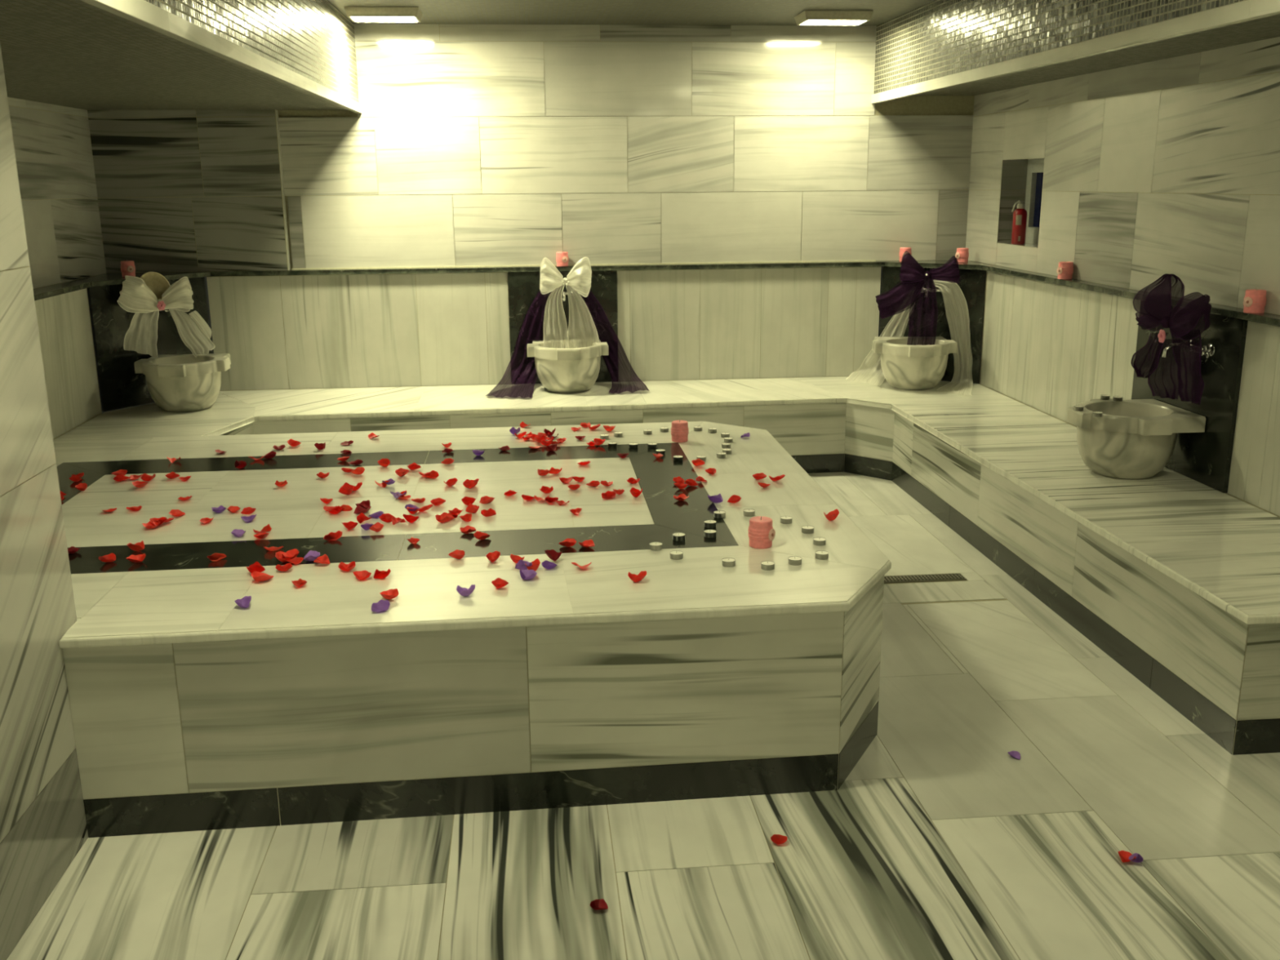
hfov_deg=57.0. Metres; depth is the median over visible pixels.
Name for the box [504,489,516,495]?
rose petal
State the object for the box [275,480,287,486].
rose petal
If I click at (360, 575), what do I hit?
rose petal
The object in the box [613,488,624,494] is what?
rose petal
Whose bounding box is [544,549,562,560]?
rose petal
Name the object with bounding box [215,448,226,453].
rose petal
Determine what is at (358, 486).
rose petal
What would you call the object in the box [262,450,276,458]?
rose petal
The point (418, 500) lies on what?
rose petal
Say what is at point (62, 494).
rose petal
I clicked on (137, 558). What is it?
rose petal
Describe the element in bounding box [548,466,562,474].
rose petal
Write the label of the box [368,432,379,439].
rose petal
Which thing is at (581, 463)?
rose petal
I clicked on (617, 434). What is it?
tealight candle
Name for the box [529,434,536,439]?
rose petal
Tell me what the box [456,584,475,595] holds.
rose petal
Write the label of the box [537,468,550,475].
rose petal
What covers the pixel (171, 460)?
rose petal
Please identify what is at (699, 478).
rose petal
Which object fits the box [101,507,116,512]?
rose petal
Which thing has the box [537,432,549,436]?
rose petal
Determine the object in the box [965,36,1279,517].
wall
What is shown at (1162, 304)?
ribbon bow
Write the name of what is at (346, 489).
rose petal
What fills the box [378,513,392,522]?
rose petal
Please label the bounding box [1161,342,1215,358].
faucet
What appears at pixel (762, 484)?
rose petal
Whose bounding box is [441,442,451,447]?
rose petal
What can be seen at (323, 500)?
rose petal
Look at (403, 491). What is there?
rose petal
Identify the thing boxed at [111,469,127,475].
rose petal
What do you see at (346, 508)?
rose petal
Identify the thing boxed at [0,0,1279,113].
ceiling
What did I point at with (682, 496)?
rose petal
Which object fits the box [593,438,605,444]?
rose petal
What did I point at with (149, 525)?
rose petal
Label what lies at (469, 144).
wall
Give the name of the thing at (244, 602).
rose petal
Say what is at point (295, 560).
rose petal
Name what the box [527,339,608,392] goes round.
basin
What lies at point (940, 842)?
floor
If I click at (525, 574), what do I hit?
rose petal
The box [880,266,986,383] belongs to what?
panel
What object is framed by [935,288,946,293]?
faucet
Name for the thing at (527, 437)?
rose petal
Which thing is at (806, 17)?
ceiling lamp
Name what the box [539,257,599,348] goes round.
ribbon bow
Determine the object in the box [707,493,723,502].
rose petal
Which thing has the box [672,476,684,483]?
rose petal
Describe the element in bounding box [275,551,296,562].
rose petal
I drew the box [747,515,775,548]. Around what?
pillar candle
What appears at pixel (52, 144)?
wall
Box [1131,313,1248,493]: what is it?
panel
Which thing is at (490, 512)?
rose petal
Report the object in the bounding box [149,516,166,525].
rose petal
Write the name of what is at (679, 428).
pillar candle
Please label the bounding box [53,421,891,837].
platform
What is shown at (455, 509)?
rose petal
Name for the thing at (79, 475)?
rose petal
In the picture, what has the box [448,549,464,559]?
rose petal
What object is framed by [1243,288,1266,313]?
pillar candle
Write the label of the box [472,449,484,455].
rose petal
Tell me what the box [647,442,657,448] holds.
tealight candle
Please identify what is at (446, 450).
rose petal
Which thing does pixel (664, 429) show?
tealight candle
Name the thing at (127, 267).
pillar candle
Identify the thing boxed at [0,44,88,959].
wall
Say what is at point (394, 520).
rose petal
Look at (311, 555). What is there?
rose petal
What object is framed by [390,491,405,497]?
rose petal
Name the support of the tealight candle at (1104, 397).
on the basin at (1132, 438)
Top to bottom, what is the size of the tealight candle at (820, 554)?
0.020 m
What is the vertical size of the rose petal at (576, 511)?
0.017 m
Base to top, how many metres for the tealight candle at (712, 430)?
0.020 m
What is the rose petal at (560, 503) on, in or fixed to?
on the platform
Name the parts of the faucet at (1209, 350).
spout, handle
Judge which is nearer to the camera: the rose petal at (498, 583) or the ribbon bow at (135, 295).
the rose petal at (498, 583)
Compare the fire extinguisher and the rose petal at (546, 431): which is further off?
the fire extinguisher
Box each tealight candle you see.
[600,434,608,439]
[607,441,617,447]
[613,431,622,437]
[628,442,638,448]
[643,429,652,435]
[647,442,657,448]
[648,542,662,551]
[655,448,665,454]
[659,426,668,432]
[669,550,683,559]
[672,532,685,541]
[673,455,683,461]
[693,426,702,431]
[696,455,706,461]
[703,528,716,537]
[704,520,715,528]
[707,427,716,433]
[713,510,725,518]
[715,452,726,457]
[720,432,729,437]
[721,442,730,448]
[721,448,731,453]
[721,557,735,567]
[724,437,733,442]
[742,508,755,516]
[760,560,774,570]
[780,515,792,524]
[787,555,801,565]
[801,525,813,533]
[813,537,826,546]
[815,550,828,559]
[1073,405,1084,411]
[1092,411,1102,417]
[1100,394,1110,399]
[1112,395,1123,401]
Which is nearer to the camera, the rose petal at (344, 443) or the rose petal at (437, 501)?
the rose petal at (437, 501)
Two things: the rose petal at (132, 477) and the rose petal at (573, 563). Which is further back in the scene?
the rose petal at (132, 477)
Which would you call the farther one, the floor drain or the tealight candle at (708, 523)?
the floor drain
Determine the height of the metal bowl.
0.197 m
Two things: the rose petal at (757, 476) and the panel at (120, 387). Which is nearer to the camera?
the rose petal at (757, 476)
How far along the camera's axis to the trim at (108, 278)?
6.75 m
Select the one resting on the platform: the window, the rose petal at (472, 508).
the rose petal at (472, 508)
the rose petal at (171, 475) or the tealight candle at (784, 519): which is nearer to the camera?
the tealight candle at (784, 519)
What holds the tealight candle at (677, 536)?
on the platform
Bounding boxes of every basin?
[133,353,231,412]
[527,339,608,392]
[871,336,957,390]
[1066,398,1205,479]
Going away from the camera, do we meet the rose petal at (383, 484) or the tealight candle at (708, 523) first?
the tealight candle at (708, 523)
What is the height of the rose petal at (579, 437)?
0.018 m
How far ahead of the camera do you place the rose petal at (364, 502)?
3.94 m
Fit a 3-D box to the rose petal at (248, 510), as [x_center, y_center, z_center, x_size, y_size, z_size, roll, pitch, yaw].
[-1.288,0.101,3.890,0.042,0.022,0.045,2,14,11]
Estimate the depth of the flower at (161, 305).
6.24 m
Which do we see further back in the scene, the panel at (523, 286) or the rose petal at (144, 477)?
the panel at (523, 286)
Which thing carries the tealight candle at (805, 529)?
on the platform
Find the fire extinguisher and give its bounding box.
[1011,200,1026,244]
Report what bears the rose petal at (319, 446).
on the platform
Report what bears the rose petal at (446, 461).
on the platform
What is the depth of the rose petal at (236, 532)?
3.65 m
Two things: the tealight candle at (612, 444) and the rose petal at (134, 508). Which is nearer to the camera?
the rose petal at (134, 508)
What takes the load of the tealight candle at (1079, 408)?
on the basin at (1132, 438)
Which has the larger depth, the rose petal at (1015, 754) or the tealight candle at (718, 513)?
the tealight candle at (718, 513)
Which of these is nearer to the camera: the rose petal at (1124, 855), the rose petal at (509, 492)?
the rose petal at (1124, 855)
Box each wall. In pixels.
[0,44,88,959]
[7,97,106,439]
[87,23,973,391]
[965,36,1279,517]
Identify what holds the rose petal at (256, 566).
on the platform
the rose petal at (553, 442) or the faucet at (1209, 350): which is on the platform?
the rose petal at (553, 442)
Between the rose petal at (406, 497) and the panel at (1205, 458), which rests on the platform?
the rose petal at (406, 497)
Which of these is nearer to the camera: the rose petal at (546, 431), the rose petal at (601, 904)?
the rose petal at (601, 904)
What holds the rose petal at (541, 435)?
on the platform
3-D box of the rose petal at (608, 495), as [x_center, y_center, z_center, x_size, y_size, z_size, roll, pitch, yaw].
[-0.107,0.052,4.051,0.051,0.020,0.053,-2,14,-7]
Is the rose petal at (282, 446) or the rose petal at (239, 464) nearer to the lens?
the rose petal at (239, 464)
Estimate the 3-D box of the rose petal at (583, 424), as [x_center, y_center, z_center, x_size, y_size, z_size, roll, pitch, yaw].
[-0.243,-0.243,5.222,0.046,0.020,0.045,-2,14,-8]
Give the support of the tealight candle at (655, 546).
on the platform
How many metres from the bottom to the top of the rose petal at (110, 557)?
0.020 m
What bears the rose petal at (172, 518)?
on the platform
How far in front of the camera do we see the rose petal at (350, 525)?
3.72 m
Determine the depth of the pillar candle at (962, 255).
6.96 m
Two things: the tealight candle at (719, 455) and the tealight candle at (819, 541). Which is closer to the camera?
the tealight candle at (819, 541)
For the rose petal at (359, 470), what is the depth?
4.39 m
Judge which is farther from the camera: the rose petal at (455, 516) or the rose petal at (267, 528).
the rose petal at (455, 516)
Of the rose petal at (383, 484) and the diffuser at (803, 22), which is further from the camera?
the diffuser at (803, 22)
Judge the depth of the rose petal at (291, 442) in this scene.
4.88 m
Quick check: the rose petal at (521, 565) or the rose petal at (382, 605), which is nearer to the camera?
the rose petal at (382, 605)
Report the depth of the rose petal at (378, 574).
3.24 m
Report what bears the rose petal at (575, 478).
on the platform
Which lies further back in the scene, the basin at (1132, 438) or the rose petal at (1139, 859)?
the basin at (1132, 438)
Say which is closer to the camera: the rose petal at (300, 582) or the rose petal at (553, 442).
the rose petal at (300, 582)
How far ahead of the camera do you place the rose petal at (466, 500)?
3.98 m
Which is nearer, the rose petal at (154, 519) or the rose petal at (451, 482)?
the rose petal at (154, 519)
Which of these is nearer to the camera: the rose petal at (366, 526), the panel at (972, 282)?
the rose petal at (366, 526)
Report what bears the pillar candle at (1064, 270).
on the trim at (108, 278)
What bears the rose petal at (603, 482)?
on the platform
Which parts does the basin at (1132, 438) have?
bowl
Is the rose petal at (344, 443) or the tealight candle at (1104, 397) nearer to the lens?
the rose petal at (344, 443)
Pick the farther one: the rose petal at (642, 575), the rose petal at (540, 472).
the rose petal at (540, 472)
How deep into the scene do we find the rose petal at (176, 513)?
3.88 m
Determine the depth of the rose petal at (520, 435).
5.01 m
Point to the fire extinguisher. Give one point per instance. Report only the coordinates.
(1020, 215)
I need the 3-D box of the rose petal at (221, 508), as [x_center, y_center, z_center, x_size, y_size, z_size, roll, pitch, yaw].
[-1.397,0.098,3.913,0.044,0.019,0.044,13,19,42]
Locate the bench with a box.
[53,376,1279,755]
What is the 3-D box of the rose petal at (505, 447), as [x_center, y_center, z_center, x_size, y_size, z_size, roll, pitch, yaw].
[-0.551,-0.128,4.780,0.044,0.017,0.049,-4,15,-15]
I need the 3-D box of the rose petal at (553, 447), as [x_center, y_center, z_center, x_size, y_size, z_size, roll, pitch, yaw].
[-0.357,-0.132,4.774,0.050,0.025,0.046,5,15,22]
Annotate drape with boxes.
[485,289,648,398]
[845,280,973,395]
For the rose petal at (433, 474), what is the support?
on the platform
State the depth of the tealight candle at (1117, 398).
4.92 m
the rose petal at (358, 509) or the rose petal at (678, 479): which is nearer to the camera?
the rose petal at (358, 509)
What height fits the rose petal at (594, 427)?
0.024 m
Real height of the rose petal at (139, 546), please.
0.030 m
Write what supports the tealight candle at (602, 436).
on the platform
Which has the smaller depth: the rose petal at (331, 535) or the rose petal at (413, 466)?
the rose petal at (331, 535)
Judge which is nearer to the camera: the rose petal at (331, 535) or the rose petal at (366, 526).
the rose petal at (331, 535)
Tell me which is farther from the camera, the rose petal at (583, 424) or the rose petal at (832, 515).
the rose petal at (583, 424)
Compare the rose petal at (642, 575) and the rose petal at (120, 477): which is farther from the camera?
the rose petal at (120, 477)
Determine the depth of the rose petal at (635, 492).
4.05 m
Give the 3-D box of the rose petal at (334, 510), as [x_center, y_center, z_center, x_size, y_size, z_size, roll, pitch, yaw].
[-1.003,0.101,3.881,0.050,0.023,0.050,13,20,43]
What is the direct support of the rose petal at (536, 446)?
on the platform
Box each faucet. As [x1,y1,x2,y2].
[559,289,567,301]
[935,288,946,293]
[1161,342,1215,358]
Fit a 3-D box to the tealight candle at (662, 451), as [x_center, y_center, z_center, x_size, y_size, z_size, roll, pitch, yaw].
[0.082,-0.113,4.698,0.039,0.020,0.039,3,15,12]
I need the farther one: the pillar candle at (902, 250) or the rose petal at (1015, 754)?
the pillar candle at (902, 250)
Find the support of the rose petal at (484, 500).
on the platform
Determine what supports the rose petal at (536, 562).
on the platform
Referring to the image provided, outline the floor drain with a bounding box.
[884,573,966,583]
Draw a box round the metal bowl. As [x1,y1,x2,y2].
[139,271,170,300]
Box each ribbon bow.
[116,275,215,357]
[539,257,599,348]
[875,250,959,345]
[1130,273,1211,404]
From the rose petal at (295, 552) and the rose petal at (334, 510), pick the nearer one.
the rose petal at (295, 552)
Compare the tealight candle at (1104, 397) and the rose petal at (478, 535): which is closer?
the rose petal at (478, 535)
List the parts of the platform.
panel, kick plate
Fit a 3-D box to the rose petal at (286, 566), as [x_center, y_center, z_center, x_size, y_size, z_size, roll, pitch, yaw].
[-0.999,0.247,3.313,0.045,0.017,0.046,-10,17,-33]
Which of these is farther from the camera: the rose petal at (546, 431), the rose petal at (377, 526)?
the rose petal at (546, 431)
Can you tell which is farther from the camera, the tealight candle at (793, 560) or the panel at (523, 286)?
the panel at (523, 286)
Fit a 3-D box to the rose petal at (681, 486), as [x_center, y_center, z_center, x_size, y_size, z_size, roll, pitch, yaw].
[0.146,0.022,4.160,0.051,0.021,0.050,-8,16,-27]
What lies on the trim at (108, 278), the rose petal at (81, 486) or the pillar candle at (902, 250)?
the pillar candle at (902, 250)
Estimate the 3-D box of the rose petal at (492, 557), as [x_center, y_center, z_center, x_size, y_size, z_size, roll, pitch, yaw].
[-0.421,0.222,3.378,0.042,0.025,0.048,0,14,2]
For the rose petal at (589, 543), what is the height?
0.017 m
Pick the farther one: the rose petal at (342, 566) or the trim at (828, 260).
the trim at (828, 260)
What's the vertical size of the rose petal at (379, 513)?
0.016 m
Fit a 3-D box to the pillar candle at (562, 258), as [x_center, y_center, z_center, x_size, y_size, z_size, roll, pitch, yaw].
[-0.457,-1.301,6.923,0.076,0.091,0.081,2,14,9]
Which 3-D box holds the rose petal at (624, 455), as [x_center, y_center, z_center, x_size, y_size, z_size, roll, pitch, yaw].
[-0.067,-0.095,4.638,0.045,0.017,0.045,8,16,30]
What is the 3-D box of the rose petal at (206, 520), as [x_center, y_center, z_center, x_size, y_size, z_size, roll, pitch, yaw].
[-1.394,0.130,3.793,0.045,0.016,0.049,12,19,39]
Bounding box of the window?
[1024,159,1044,244]
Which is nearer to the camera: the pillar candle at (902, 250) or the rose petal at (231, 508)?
the rose petal at (231, 508)
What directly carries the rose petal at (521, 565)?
on the platform
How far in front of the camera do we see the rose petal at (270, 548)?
3.49 m
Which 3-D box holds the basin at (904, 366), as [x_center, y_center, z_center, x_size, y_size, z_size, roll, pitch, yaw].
[1.582,-0.668,6.813,0.464,0.265,0.438,0,14,3]
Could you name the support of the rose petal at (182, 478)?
on the platform
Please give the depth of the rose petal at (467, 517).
3.80 m
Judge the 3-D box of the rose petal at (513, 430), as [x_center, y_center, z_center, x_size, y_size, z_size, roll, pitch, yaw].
[-0.540,-0.213,5.082,0.045,0.034,0.045,1,14,5]
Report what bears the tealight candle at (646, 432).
on the platform
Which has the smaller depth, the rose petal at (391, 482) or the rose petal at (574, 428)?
the rose petal at (391, 482)
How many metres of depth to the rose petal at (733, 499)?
3.99 m
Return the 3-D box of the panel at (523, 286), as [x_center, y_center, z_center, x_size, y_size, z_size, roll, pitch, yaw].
[-0.452,-0.904,7.000,0.639,0.662,0.020,-2,14,-5]
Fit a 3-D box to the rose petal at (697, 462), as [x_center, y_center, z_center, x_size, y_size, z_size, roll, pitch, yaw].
[0.218,-0.067,4.497,0.048,0.026,0.048,13,19,42]
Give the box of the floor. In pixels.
[6,471,1279,959]
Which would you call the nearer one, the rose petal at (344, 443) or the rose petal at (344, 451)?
the rose petal at (344, 451)
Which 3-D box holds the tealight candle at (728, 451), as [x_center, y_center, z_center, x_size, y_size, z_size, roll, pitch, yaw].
[0.346,-0.117,4.702,0.039,0.020,0.039,-4,15,-15]
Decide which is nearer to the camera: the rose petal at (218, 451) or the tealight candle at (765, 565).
the tealight candle at (765, 565)
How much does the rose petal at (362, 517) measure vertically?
0.025 m
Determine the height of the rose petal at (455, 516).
0.019 m
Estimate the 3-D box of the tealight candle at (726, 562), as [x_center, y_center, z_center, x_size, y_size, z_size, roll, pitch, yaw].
[0.250,0.231,3.333,0.039,0.020,0.039,6,16,25]
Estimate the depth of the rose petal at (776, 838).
2.94 m
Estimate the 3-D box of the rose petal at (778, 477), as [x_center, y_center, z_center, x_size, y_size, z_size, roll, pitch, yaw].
[0.494,-0.008,4.260,0.061,0.024,0.048,0,14,1]
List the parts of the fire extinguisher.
lever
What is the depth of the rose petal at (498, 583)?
3.17 m
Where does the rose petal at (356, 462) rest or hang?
on the platform
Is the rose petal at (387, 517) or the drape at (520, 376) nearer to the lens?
the rose petal at (387, 517)
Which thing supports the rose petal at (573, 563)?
on the platform
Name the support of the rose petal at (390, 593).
on the platform
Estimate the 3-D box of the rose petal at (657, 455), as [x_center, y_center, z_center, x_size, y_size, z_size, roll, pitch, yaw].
[0.072,-0.097,4.634,0.046,0.019,0.042,-14,19,-43]
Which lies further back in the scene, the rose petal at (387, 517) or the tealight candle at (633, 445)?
the tealight candle at (633, 445)
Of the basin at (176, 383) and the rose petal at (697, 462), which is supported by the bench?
the basin at (176, 383)
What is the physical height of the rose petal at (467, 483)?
0.032 m
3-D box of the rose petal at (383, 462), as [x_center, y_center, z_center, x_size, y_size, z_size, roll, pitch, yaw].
[-0.977,-0.064,4.522,0.047,0.027,0.054,-14,19,-43]
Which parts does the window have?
pane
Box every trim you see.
[32,259,1279,326]
[291,260,875,269]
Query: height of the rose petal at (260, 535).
0.020 m
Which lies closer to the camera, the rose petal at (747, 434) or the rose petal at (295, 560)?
the rose petal at (295, 560)
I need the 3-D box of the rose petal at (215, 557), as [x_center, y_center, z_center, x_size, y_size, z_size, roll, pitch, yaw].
[-1.226,0.225,3.410,0.047,0.016,0.048,0,14,3]
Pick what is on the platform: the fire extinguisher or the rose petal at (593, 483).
the rose petal at (593, 483)
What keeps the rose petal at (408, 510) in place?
on the platform
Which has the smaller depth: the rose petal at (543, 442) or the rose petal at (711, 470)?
the rose petal at (711, 470)
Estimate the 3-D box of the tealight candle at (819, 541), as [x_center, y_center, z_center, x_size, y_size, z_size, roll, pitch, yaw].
[0.535,0.182,3.518,0.039,0.020,0.039,7,16,26]
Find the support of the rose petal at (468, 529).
on the platform
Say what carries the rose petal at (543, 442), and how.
on the platform
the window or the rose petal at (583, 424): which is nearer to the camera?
the rose petal at (583, 424)
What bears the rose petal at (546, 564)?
on the platform
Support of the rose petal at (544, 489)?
on the platform
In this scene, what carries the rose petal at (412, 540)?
on the platform
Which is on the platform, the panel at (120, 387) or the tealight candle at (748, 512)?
the tealight candle at (748, 512)
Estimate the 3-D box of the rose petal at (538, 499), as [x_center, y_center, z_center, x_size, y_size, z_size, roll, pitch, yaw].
[-0.335,0.060,4.019,0.053,0.023,0.048,2,14,11]
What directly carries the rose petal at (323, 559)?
on the platform
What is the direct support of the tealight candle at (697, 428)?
on the platform
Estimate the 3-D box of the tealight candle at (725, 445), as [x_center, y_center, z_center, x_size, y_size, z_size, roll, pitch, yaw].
[0.351,-0.142,4.802,0.039,0.020,0.039,-4,15,-14]
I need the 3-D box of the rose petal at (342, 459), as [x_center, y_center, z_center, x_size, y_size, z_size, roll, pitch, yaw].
[-1.163,-0.083,4.622,0.049,0.017,0.043,-4,15,-14]
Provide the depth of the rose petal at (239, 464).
4.51 m
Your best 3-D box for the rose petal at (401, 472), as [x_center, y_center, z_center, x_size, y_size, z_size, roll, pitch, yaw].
[-0.884,-0.026,4.374,0.050,0.025,0.050,1,14,8]
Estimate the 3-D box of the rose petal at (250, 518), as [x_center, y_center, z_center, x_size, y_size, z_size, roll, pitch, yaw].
[-1.260,0.123,3.806,0.047,0.021,0.048,-10,17,-34]
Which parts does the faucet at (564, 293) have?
spout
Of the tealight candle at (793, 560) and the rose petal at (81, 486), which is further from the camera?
the rose petal at (81, 486)
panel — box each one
[87,276,212,411]
[507,270,617,383]
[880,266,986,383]
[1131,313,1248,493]
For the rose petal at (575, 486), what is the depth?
4.15 m
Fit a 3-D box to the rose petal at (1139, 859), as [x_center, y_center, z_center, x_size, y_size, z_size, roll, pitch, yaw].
[1.194,0.911,2.838,0.032,0.010,0.041,8,16,30]
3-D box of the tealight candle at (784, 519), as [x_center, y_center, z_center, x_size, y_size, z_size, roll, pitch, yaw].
[0.464,0.125,3.744,0.039,0.020,0.039,-14,19,-42]
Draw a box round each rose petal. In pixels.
[59,490,66,496]
[67,546,80,553]
[69,475,81,481]
[71,472,84,477]
[75,483,87,490]
[98,552,115,562]
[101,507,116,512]
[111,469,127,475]
[113,474,130,481]
[126,505,142,511]
[126,540,144,551]
[126,553,145,562]
[128,474,142,479]
[132,480,147,487]
[140,473,155,480]
[142,520,159,528]
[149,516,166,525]
[157,517,173,522]
[164,471,179,478]
[166,456,180,462]
[168,509,185,516]
[177,495,191,500]
[178,475,191,480]
[200,517,213,523]
[207,552,226,561]
[211,505,226,512]
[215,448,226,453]
[226,506,240,512]
[231,528,245,537]
[234,460,246,468]
[234,595,251,608]
[240,506,256,514]
[240,514,256,522]
[246,561,265,573]
[248,456,263,460]
[250,571,274,581]
[253,524,271,533]
[253,532,269,538]
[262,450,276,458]
[263,546,283,551]
[272,444,285,449]
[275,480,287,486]
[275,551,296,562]
[275,563,292,571]
[282,548,298,558]
[284,556,303,564]
[287,438,301,446]
[291,578,306,586]
[303,550,319,560]
[313,554,329,564]
[314,442,325,449]
[316,471,328,478]
[320,497,333,503]
[323,505,337,511]
[323,530,342,541]
[328,506,343,514]
[337,456,349,461]
[337,504,352,511]
[337,561,355,571]
[338,482,354,494]
[340,440,353,445]
[340,449,351,453]
[341,467,354,472]
[342,520,358,529]
[348,459,363,465]
[351,466,364,474]
[352,482,362,490]
[352,569,371,580]
[353,504,371,514]
[355,500,370,508]
[356,512,371,524]
[360,523,373,529]
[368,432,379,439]
[368,511,383,517]
[368,521,383,531]
[371,600,390,612]
[373,568,391,578]
[374,480,390,487]
[377,458,390,466]
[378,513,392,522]
[379,588,398,599]
[382,478,395,484]
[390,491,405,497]
[391,515,405,524]
[395,467,408,476]
[398,490,406,496]
[398,494,410,499]
[402,514,419,522]
[404,503,419,511]
[406,506,418,514]
[406,537,419,544]
[407,462,421,470]
[411,497,425,502]
[414,504,432,511]
[418,471,429,475]
[424,470,439,478]
[430,497,445,505]
[435,512,453,522]
[440,457,453,464]
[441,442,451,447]
[442,448,453,453]
[442,510,458,518]
[444,477,457,486]
[448,507,462,515]
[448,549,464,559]
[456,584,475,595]
[459,525,475,533]
[460,513,471,521]
[461,496,475,505]
[462,479,477,488]
[466,502,479,513]
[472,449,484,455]
[473,530,489,539]
[479,495,494,503]
[480,507,496,516]
[485,551,500,562]
[491,577,508,587]
[498,445,510,450]
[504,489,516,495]
[509,426,519,434]
[510,554,524,563]
[514,431,526,437]
[515,560,532,569]
[520,421,529,427]
[520,568,537,579]
[521,494,533,500]
[522,435,530,439]
[524,558,540,571]
[528,445,542,448]
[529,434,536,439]
[533,434,546,442]
[533,495,549,501]
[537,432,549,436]
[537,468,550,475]
[538,485,553,493]
[540,439,552,445]
[541,560,556,568]
[543,428,555,435]
[544,497,558,503]
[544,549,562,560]
[546,444,557,450]
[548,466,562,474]
[549,440,559,444]
[555,499,568,506]
[556,437,566,443]
[559,476,573,483]
[559,538,576,546]
[567,484,581,489]
[568,507,582,515]
[571,426,581,431]
[571,562,591,568]
[572,476,585,481]
[574,435,585,439]
[577,461,590,465]
[578,539,595,546]
[579,422,591,427]
[586,441,596,445]
[586,480,599,486]
[587,423,600,429]
[590,898,608,910]
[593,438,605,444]
[600,480,613,486]
[601,490,616,498]
[603,425,615,431]
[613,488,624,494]
[617,453,628,457]
[626,477,639,484]
[627,570,646,582]
[630,487,642,497]
[653,453,662,457]
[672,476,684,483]
[673,493,688,500]
[674,482,688,488]
[684,478,697,485]
[691,458,705,466]
[695,475,706,481]
[705,467,715,474]
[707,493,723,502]
[726,494,741,502]
[740,432,750,437]
[752,472,766,479]
[757,482,770,487]
[768,474,785,480]
[770,834,787,844]
[823,509,839,520]
[1007,751,1020,759]
[1117,850,1136,862]
[1128,853,1142,862]
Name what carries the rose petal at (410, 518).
on the platform
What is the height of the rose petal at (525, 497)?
0.019 m
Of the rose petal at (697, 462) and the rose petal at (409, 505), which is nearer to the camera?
the rose petal at (409, 505)
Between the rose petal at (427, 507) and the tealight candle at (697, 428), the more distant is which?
the tealight candle at (697, 428)
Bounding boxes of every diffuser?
[351,17,417,22]
[801,20,865,25]
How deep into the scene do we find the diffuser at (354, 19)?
6.05 m
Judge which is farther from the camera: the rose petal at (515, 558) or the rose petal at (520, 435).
the rose petal at (520, 435)
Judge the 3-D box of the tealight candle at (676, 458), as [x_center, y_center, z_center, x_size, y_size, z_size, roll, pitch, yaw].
[0.148,-0.086,4.587,0.039,0.020,0.039,-14,19,-42]
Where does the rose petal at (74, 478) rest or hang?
on the platform
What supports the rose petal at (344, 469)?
on the platform
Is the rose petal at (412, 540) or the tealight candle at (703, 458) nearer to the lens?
the rose petal at (412, 540)
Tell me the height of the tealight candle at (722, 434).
0.020 m
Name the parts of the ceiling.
edge trim, edge trim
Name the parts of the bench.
kick plate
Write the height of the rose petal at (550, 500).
0.016 m
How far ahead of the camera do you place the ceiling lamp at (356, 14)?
5.94 m
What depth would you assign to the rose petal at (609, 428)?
5.13 m
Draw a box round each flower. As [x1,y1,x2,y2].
[156,300,165,310]
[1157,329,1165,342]
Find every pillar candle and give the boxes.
[120,259,135,276]
[555,250,568,266]
[671,419,688,442]
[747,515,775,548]
[898,245,911,262]
[955,248,968,262]
[1056,261,1073,279]
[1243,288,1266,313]
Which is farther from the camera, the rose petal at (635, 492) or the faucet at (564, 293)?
the faucet at (564, 293)
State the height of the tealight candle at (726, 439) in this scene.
0.020 m
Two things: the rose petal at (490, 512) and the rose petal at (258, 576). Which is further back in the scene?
the rose petal at (490, 512)
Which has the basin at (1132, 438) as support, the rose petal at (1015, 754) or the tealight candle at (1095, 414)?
the tealight candle at (1095, 414)
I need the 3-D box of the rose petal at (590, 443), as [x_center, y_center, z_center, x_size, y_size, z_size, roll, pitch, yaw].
[-0.199,-0.148,4.855,0.044,0.014,0.044,7,16,28]
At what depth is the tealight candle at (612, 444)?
4.82 m
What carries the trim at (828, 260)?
attached to the wall at (469, 144)
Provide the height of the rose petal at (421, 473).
0.020 m
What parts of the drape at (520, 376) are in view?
sash, sash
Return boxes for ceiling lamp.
[343,6,422,22]
[794,10,873,25]

